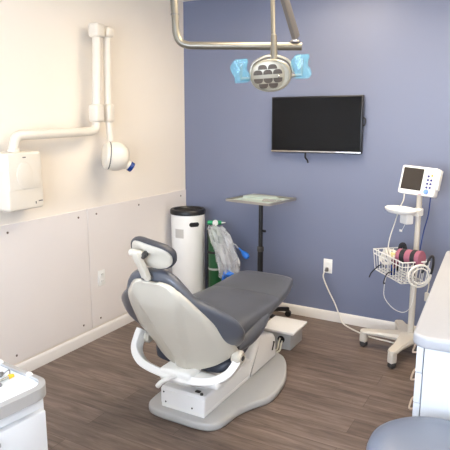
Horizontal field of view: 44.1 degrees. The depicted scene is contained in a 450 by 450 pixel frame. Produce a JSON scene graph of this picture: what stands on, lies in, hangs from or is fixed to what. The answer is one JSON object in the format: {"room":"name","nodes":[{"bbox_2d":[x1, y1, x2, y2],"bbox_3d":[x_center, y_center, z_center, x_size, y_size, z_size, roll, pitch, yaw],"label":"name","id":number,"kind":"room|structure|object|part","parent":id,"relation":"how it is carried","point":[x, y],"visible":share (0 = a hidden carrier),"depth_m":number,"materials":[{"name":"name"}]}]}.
{"room":"dental clinic","nodes":[
{"label":"dental clinic","id":0,"kind":"room"},
{"bbox_2d":[0,0,184,365],"bbox_3d":[-1.677,-0.192,2.695,0.100,2.550,5.200,6,13,29],"label":"wall","id":1,"kind":"structure","parent":0,"point":[46,45],"depth_m":3.81,"materials":[{"name":"beige paint"}]},
{"bbox_2d":[0,209,91,364],"bbox_3d":[-1.272,0.422,3.428,0.012,0.877,1.244,6,13,29],"label":"wall panel","id":2,"kind":"object","parent":1,"relation":"attached to","point":[45,294],"depth_m":3.59,"materials":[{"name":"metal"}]},
{"bbox_2d":[0,22,134,211],"bbox_3d":[-0.988,-0.712,3.476,0.219,1.135,1.029,7,13,34],"label":"dental x-ray machine","id":3,"kind":"object","parent":1,"relation":"attached to","point":[21,187],"visible":1,"depth_m":3.49,"materials":[{"name":"white plastic"}]},
{"bbox_3d":[-1.154,-0.307,3.195,0.009,0.203,0.218,6,13,29],"label":"panel","id":4,"kind":"part","parent":3,"relation":"part of","materials":[{"name":"white plastic"}]},
{"bbox_3d":[-1.037,-0.576,3.454,0.083,0.224,0.730,6,13,29],"label":"extension arm","id":5,"kind":"part","parent":3,"relation":"part of","materials":[{"name":"white metal"}]},
{"bbox_3d":[-0.851,-0.989,3.685,0.060,0.544,0.092,6,13,29],"label":"scissor arm","id":6,"kind":"part","parent":3,"relation":"part of","materials":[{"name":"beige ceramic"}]},
{"bbox_3d":[-0.798,-1.011,3.775,0.052,0.552,0.074,6,13,29],"label":"scissor arm","id":7,"kind":"part","parent":3,"relation":"part of","materials":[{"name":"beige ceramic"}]},
{"bbox_3d":[-0.796,-0.634,3.841,0.058,0.188,0.051,6,13,29],"label":"head stem","id":8,"kind":"part","parent":3,"relation":"part of","materials":[{"name":"white plastic"}]},
{"bbox_2d":[15,313,133,371],"bbox_3d":[-1.629,1.026,2.902,0.014,0.080,5.200,6,13,29],"label":"baseboard","id":9,"kind":"structure","parent":1,"relation":"attached to","point":[31,364],"depth_m":3.88,"materials":[{"name":"white wood"}]},
{"bbox_2d":[98,269,104,285],"bbox_3d":[-0.902,0.386,4.071,0.010,0.115,0.072,6,13,29],"label":"power outlet","id":10,"kind":"object","parent":1,"relation":"attached to","point":[101,274],"visible":1,"depth_m":4.07,"materials":[{"name":"white plastic"}]},
{"bbox_2d":[87,189,185,327],"bbox_3d":[-0.656,0.216,4.494,0.012,0.877,1.247,6,13,29],"label":"wall panel","id":11,"kind":"object","parent":1,"relation":"attached to","point":[112,228],"depth_m":4.22,"materials":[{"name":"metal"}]},
{"bbox_2d":[31,311,416,449],"bbox_3d":[-0.278,1.261,2.168,3.320,0.100,5.400,6,13,29],"label":"floor","id":12,"kind":"structure","parent":0,"point":[337,391],"depth_m":3.19,"materials":[{"name":"brown wood"}]},
{"bbox_2d":[0,360,47,449],"bbox_3d":[-0.847,0.876,1.626,0.522,0.860,0.500,8,13,34],"label":"cart","id":13,"kind":"object","parent":12,"relation":"on","point":[22,412],"visible":1,"depth_m":1.56,"materials":[{"name":"white plastic"}]},
{"bbox_2d":[0,369,10,376],"bbox_3d":[-0.653,0.439,1.645,0.035,0.018,0.020,-1,11,-3],"label":"metal clip","id":14,"kind":"object","parent":13,"relation":"on","point":[2,373],"visible":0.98,"depth_m":1.65,"materials":[{"name":"silver metal"}]},
{"bbox_2d":[0,374,13,381],"bbox_3d":[-0.638,0.446,1.623,0.014,0.014,0.044,9,14,38],"label":"syringe","id":15,"kind":"object","parent":13,"relation":"on","point":[9,376],"visible":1,"depth_m":1.62,"materials":[{"name":"plastic"}]},
{"bbox_2d":[0,366,37,402],"bbox_3d":[-0.847,0.473,1.548,0.482,0.010,0.462,8,13,34],"label":"tray","id":16,"kind":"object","parent":13,"relation":"on","point":[14,386],"depth_m":1.59,"materials":[{"name":"white plastic"}]},
{"bbox_3d":[-0.650,0.650,1.442,0.022,0.175,0.440,8,13,34],"label":"drawer","id":17,"kind":"part","parent":13,"relation":"part of","materials":[{"name":"white plastic"}]},
{"bbox_2d":[170,206,205,293],"bbox_3d":[-0.312,0.278,4.755,0.300,0.848,0.300,6,13,29],"label":"air purifier","id":18,"kind":"object","parent":12,"relation":"on","point":[187,222],"visible":0.88,"depth_m":4.62,"materials":[{"name":"white plastic"}]},
{"bbox_2d":[177,208,198,210],"bbox_3d":[-0.312,-0.121,4.678,0.198,0.006,0.220,6,13,29],"label":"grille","id":19,"kind":"object","parent":18,"relation":"attached to","point":[178,209],"depth_m":4.73,"materials":[{"name":"black plastic"}]},
{"bbox_2d":[121,236,292,430],"bbox_3d":[-0.047,0.471,3.214,0.734,1.054,1.414,6,13,29],"label":"dental chair","id":20,"kind":"object","parent":12,"relation":"on","point":[223,365],"visible":1,"depth_m":2.92,"materials":[{"name":"white plastic"}]},
{"bbox_3d":[-0.410,0.129,2.555,0.072,0.037,0.035,4,12,18],"label":"post knob","id":21,"kind":"part","parent":20,"relation":"part of","materials":[{"name":"white plastic"}]},
{"bbox_3d":[-0.387,0.191,2.582,0.085,0.146,0.052,-9,14,-39],"label":"headrest post","id":22,"kind":"part","parent":20,"relation":"part of","materials":[{"name":"white plastic"}]},
{"bbox_3d":[-0.372,0.137,2.552,0.030,0.037,0.041,6,13,29],"label":"lock knob","id":23,"kind":"part","parent":20,"relation":"part of","materials":[{"name":"grey plastic"}]},
{"bbox_2d":[131,236,176,268],"bbox_3d":[-0.339,0.131,2.598,0.243,0.152,0.104,6,13,29],"label":"cushion","id":24,"kind":"object","parent":20,"relation":"on","point":[157,255],"depth_m":2.56,"materials":[{"name":"grey plastic"}]},
{"bbox_3d":[-0.297,0.804,2.866,0.126,0.068,0.037,-3,11,-16],"label":"release lever","id":25,"kind":"part","parent":20,"relation":"part of","materials":[{"name":"white plastic"}]},
{"bbox_2d":[121,267,244,346],"bbox_3d":[-0.255,0.443,2.834,0.734,0.539,0.388,6,13,29],"label":"cushion","id":26,"kind":"object","parent":20,"relation":"on","point":[172,316],"depth_m":2.68,"materials":[{"name":"grey leather"}]},
{"bbox_3d":[-0.001,0.951,3.390,0.691,0.045,1.036,6,13,29],"label":"plate","id":27,"kind":"part","parent":20,"relation":"part of","materials":[{"name":"grey plastic"}]},
{"bbox_2d":[193,270,292,333],"bbox_3d":[0.057,0.474,3.400,0.540,0.158,0.995,6,13,29],"label":"seat cushion","id":28,"kind":"object","parent":20,"relation":"on","point":[250,297],"depth_m":3.39,"materials":[{"name":"grey leather"}]},
{"bbox_2d":[207,225,227,287],"bbox_3d":[-0.077,0.364,4.647,0.200,0.720,0.170,6,13,29],"label":"stand","id":29,"kind":"object","parent":12,"relation":"on","point":[209,227],"visible":0.25,"depth_m":4.63,"materials":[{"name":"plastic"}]},
{"bbox_2d":[207,220,225,286],"bbox_3d":[-0.078,0.327,4.627,0.118,0.760,0.128,-10,15,-43],"label":"tank","id":30,"kind":"object","parent":29,"relation":"on","point":[215,236],"visible":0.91,"depth_m":4.57,"materials":[{"name":"green metal"}]},
{"bbox_2d":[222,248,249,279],"bbox_3d":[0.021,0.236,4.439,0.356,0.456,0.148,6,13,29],"label":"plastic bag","id":31,"kind":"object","parent":30,"relation":"hanging from","point":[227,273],"visible":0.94,"depth_m":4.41,"materials":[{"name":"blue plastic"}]},
{"bbox_3d":[0.147,0.227,4.402,0.102,0.086,0.052,6,13,29],"label":"squeeze bulb","id":32,"kind":"part","parent":31,"relation":"part of","materials":[{"name":"blue plastic"}]},
{"bbox_2d":[226,194,295,318],"bbox_3d":[0.262,0.284,4.349,0.552,0.990,0.530,6,13,29],"label":"tray stand","id":33,"kind":"object","parent":12,"relation":"on","point":[260,248],"visible":0.41,"depth_m":4.32,"materials":[{"name":"metal"}]},
{"bbox_3d":[0.277,0.260,4.364,0.044,0.912,0.044,6,13,29],"label":"post","id":34,"kind":"part","parent":33,"relation":"part of","materials":[{"name":"black plastic"}]},
{"bbox_2d":[234,197,287,202],"bbox_3d":[0.278,-0.196,4.276,0.365,0.002,0.330,9,14,38],"label":"paper","id":35,"kind":"object","parent":33,"relation":"on","point":[241,198],"visible":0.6,"depth_m":4.27,"materials":[{"name":"white paper"}]},
{"bbox_2d":[243,194,277,199],"bbox_3d":[0.276,-0.219,4.351,0.260,0.019,0.120,9,14,38],"label":"pouch","id":36,"kind":"object","parent":35,"relation":"on","point":[253,196],"visible":0.93,"depth_m":4.32,"materials":[{"name":"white paper"}]},
{"bbox_2d":[226,194,295,205],"bbox_3d":[0.278,-0.197,4.276,0.410,0.018,0.385,9,14,38],"label":"tray","id":37,"kind":"object","parent":33,"relation":"on","point":[231,199],"depth_m":4.17,"materials":[{"name":"metal"}]},
{"bbox_3d":[0.405,0.685,4.500,0.248,0.054,0.036,-4,12,-22],"label":"leg","id":38,"kind":"part","parent":33,"relation":"part of","materials":[{"name":"black plastic"}]},
{"bbox_2d":[264,316,306,349],"bbox_3d":[0.423,0.782,4.006,0.255,0.144,0.270,6,13,29],"label":"utility box","id":39,"kind":"object","parent":12,"relation":"on","point":[289,330],"visible":0.81,"depth_m":3.93,"materials":[{"name":"white plastic"}]},
{"bbox_3d":[0.423,0.721,3.994,0.255,0.020,0.270,6,13,29],"label":"lid","id":40,"kind":"part","parent":39,"relation":"part of","materials":[{"name":"white plastic"}]},
{"bbox_2d":[323,267,393,343],"bbox_3d":[1.035,0.602,4.164,0.074,0.439,0.735,-10,15,-41],"label":"lead","id":41,"kind":"object","parent":12,"relation":"on","point":[326,268],"visible":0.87,"depth_m":4.37,"materials":[{"name":"white plastic"}]},
{"bbox_2d":[359,196,431,368],"bbox_3d":[1.253,0.323,3.732,0.640,1.150,0.623,6,13,29],"label":"monitor stand","id":42,"kind":"object","parent":12,"relation":"on","point":[403,333],"depth_m":3.68,"materials":[{"name":"beige plastic"}]},
{"bbox_3d":[1.115,0.754,3.913,0.304,0.045,0.144,6,13,29],"label":"leg","id":43,"kind":"part","parent":42,"relation":"part of","materials":[{"name":"beige plastic"}]},
{"bbox_2d":[380,248,395,264],"bbox_3d":[1.111,0.219,3.762,0.064,0.116,0.174,-2,11,-11],"label":"tubing","id":44,"kind":"object","parent":42,"relation":"in","point":[385,249],"visible":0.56,"depth_m":3.76,"materials":[{"name":"white plastic"}]},
{"bbox_2d":[389,264,394,274],"bbox_3d":[1.098,0.294,3.647,0.030,0.070,0.030,-3,11,-17],"label":"connector","id":45,"kind":"object","parent":42,"relation":"in","point":[392,269],"visible":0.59,"depth_m":3.63,"materials":[{"name":"plastic"}]},
{"bbox_2d":[383,278,414,312],"bbox_3d":[1.135,0.458,3.639,0.210,0.230,0.019,10,15,41],"label":"lead","id":46,"kind":"object","parent":42,"relation":"hanging from","point":[385,278],"visible":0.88,"depth_m":3.63,"materials":[{"name":"white plastic"}]},
{"bbox_3d":[1.180,0.799,3.683,0.144,0.045,0.304,6,13,29],"label":"leg","id":47,"kind":"part","parent":42,"relation":"part of","materials":[{"name":"beige plastic"}]},
{"bbox_2d":[396,242,406,270],"bbox_3d":[1.178,0.212,3.707,0.071,0.199,0.019,3,11,17],"label":"strap","id":48,"kind":"object","parent":42,"relation":"in","point":[403,245],"visible":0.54,"depth_m":3.69,"materials":[{"name":"fabric"}]},
{"bbox_2d":[373,247,429,283],"bbox_3d":[1.173,0.264,3.669,0.237,0.147,0.396,-2,11,-12],"label":"wire basket","id":49,"kind":"object","parent":42,"relation":"on","point":[380,270],"depth_m":3.61,"materials":[{"name":"white metal"}]},
{"bbox_3d":[1.284,0.736,4.007,0.140,0.045,0.275,1,11,2],"label":"leg","id":50,"kind":"part","parent":42,"relation":"part of","materials":[{"name":"beige plastic"}]},
{"bbox_2d":[385,205,417,214],"bbox_3d":[1.148,-0.093,3.629,0.170,0.033,0.270,-2,11,-13],"label":"shelf","id":51,"kind":"object","parent":42,"relation":"attached to","point":[401,210],"depth_m":3.63,"materials":[{"name":"white plastic"}]},
{"bbox_2d":[391,248,425,267],"bbox_3d":[1.163,0.220,3.551,0.112,0.142,0.210,-8,14,-37],"label":"pressure cuff","id":52,"kind":"object","parent":42,"relation":"in","point":[403,255],"visible":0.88,"depth_m":3.50,"materials":[{"name":"pink fabric"}]},
{"bbox_3d":[1.214,0.319,3.463,0.166,0.154,0.021,-2,11,-12],"label":"coil","id":53,"kind":"part","parent":42,"relation":"part of","materials":[{"name":"white plastic"}]},
{"bbox_2d":[398,165,442,197],"bbox_3d":[1.268,-0.283,3.611,0.262,0.201,0.110,11,15,43],"label":"patient monitor","id":54,"kind":"object","parent":42,"relation":"attached to","point":[415,180],"visible":1,"depth_m":3.58,"materials":[{"name":"white plastic"}]},
{"bbox_2d":[387,194,404,259],"bbox_3d":[1.147,0.017,3.754,0.091,0.464,0.055,-1,11,-3],"label":"lead","id":55,"kind":"object","parent":54,"relation":"hanging from","point":[404,194],"visible":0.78,"depth_m":3.75,"materials":[{"name":"white plastic"}]},
{"bbox_2d":[419,197,430,250],"bbox_3d":[1.289,0.039,3.639,0.076,0.449,0.047,2,11,9],"label":"cable","id":56,"kind":"object","parent":54,"relation":"hanging from","point":[430,197],"visible":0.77,"depth_m":3.63,"materials":[{"name":"blue plastic"}]},
{"bbox_2d":[424,274,429,300],"bbox_3d":[1.324,0.404,3.646,0.033,0.204,0.026,-7,13,-31],"label":"clip","id":57,"kind":"object","parent":42,"relation":"hanging from","point":[426,295],"visible":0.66,"depth_m":3.65,"materials":[{"name":"beige plastic"}]},
{"bbox_2d":[421,255,434,274],"bbox_3d":[1.270,0.247,3.478,0.078,0.123,0.030,6,13,29],"label":"hose","id":58,"kind":"object","parent":42,"relation":"hanging from","point":[431,256],"visible":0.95,"depth_m":3.46,"materials":[{"name":"plastic"}]},
{"bbox_2d":[366,416,449,449],"bbox_3d":[0.625,0.960,1.686,0.515,0.675,0.495,6,13,29],"label":"stool","id":59,"kind":"object","parent":12,"relation":"on","point":[416,432],"visible":1,"depth_m":1.66,"materials":[{"name":"blue plastic"}]},
{"bbox_2d":[408,344,449,420],"bbox_3d":[1.015,0.787,2.104,0.566,0.858,0.630,5,12,25],"label":"base cabinet","id":60,"kind":"object","parent":12,"relation":"on","point":[431,398],"visible":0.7,"depth_m":1.86,"materials":[{"name":"white laminate"}]},
{"bbox_3d":[0.789,0.645,2.189,0.022,0.184,0.626,5,12,25],"label":"drawer","id":61,"kind":"part","parent":60,"relation":"part of","materials":[{"name":"white laminate"}]},
{"bbox_3d":[0.789,0.499,2.160,0.022,0.105,0.626,5,12,25],"label":"drawer","id":62,"kind":"part","parent":60,"relation":"part of","materials":[{"name":"white laminate"}]},
{"bbox_3d":[0.790,0.396,2.141,0.022,0.096,0.626,5,12,25],"label":"drawer","id":63,"kind":"part","parent":60,"relation":"part of","materials":[{"name":"white laminate"}]},
{"bbox_3d":[1.304,0.679,2.663,0.583,0.858,0.667,6,13,29],"label":"cabinet","id":64,"kind":"object","parent":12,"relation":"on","visible":0},
{"bbox_2d":[413,251,449,352],"bbox_3d":[1.156,0.291,2.296,0.560,0.042,1.342,5,12,25],"label":"countertop","id":65,"kind":"structure","parent":64,"relation":"on","point":[432,330],"depth_m":1.98,"materials":[{"name":"grey laminate"}]},
{"bbox_2d":[183,0,449,325],"bbox_3d":[1.030,-0.476,4.179,3.320,2.550,0.100,6,13,29],"label":"wall","id":66,"kind":"structure","parent":0,"point":[395,54],"depth_m":4.26,"materials":[{"name":"blue paint"}]},
{"bbox_2d":[271,95,365,162],"bbox_3d":[0.700,-0.722,4.227,0.743,0.508,0.064,6,13,29],"label":"television","id":67,"kind":"object","parent":66,"relation":"attached to","point":[301,124],"visible":1,"depth_m":4.18,"materials":[{"name":"black plastic"}]},
{"bbox_2d":[323,259,331,273],"bbox_3d":[0.813,0.325,4.396,0.072,0.115,0.009,6,13,29],"label":"power outlet","id":68,"kind":"object","parent":66,"relation":"attached to","point":[327,262],"visible":0.88,"depth_m":4.39,"materials":[{"name":"white plastic"}]},
{"bbox_2d":[278,302,415,329],"bbox_3d":[1.007,0.746,4.362,3.106,0.080,0.014,6,13,29],"label":"baseboard","id":69,"kind":"structure","parent":66,"relation":"attached to","point":[361,321],"depth_m":4.41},
{"bbox_3d":[-0.276,-1.341,1.664,3.320,0.100,5.400,6,13,29],"label":"ceiling","id":70,"kind":"structure","parent":0,"visible":0},
{"bbox_2d":[170,0,302,91],"bbox_3d":[0.042,-1.162,3.139,0.899,0.813,0.407,2,11,8],"label":"light","id":71,"kind":"object","parent":70,"relation":"hanging from","point":[272,74],"visible":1,"depth_m":3.04,"materials":[{"name":"silver metal"}]},
{"bbox_3d":[0.065,-1.314,3.263,0.725,0.561,0.373,6,13,29],"label":"ceiling arm","id":72,"kind":"part","parent":71,"relation":"part of","materials":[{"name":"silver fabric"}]},
{"bbox_3d":[0.113,-0.839,3.044,0.065,0.093,0.017,1,11,6],"label":"handle","id":73,"kind":"part","parent":71,"relation":"part of","materials":[{"name":"blue plastic"}]},
{"bbox_3d":[0.335,-1.274,3.127,0.034,0.419,0.325,8,14,36],"label":"spring arm","id":74,"kind":"part","parent":71,"relation":"part of","materials":[{"name":"grey metal"}]},
{"bbox_3d":[0.386,-0.842,2.982,0.065,0.099,0.017,4,12,18],"label":"handle","id":75,"kind":"part","parent":71,"relation":"part of","materials":[{"name":"blue plastic"}]}
]}

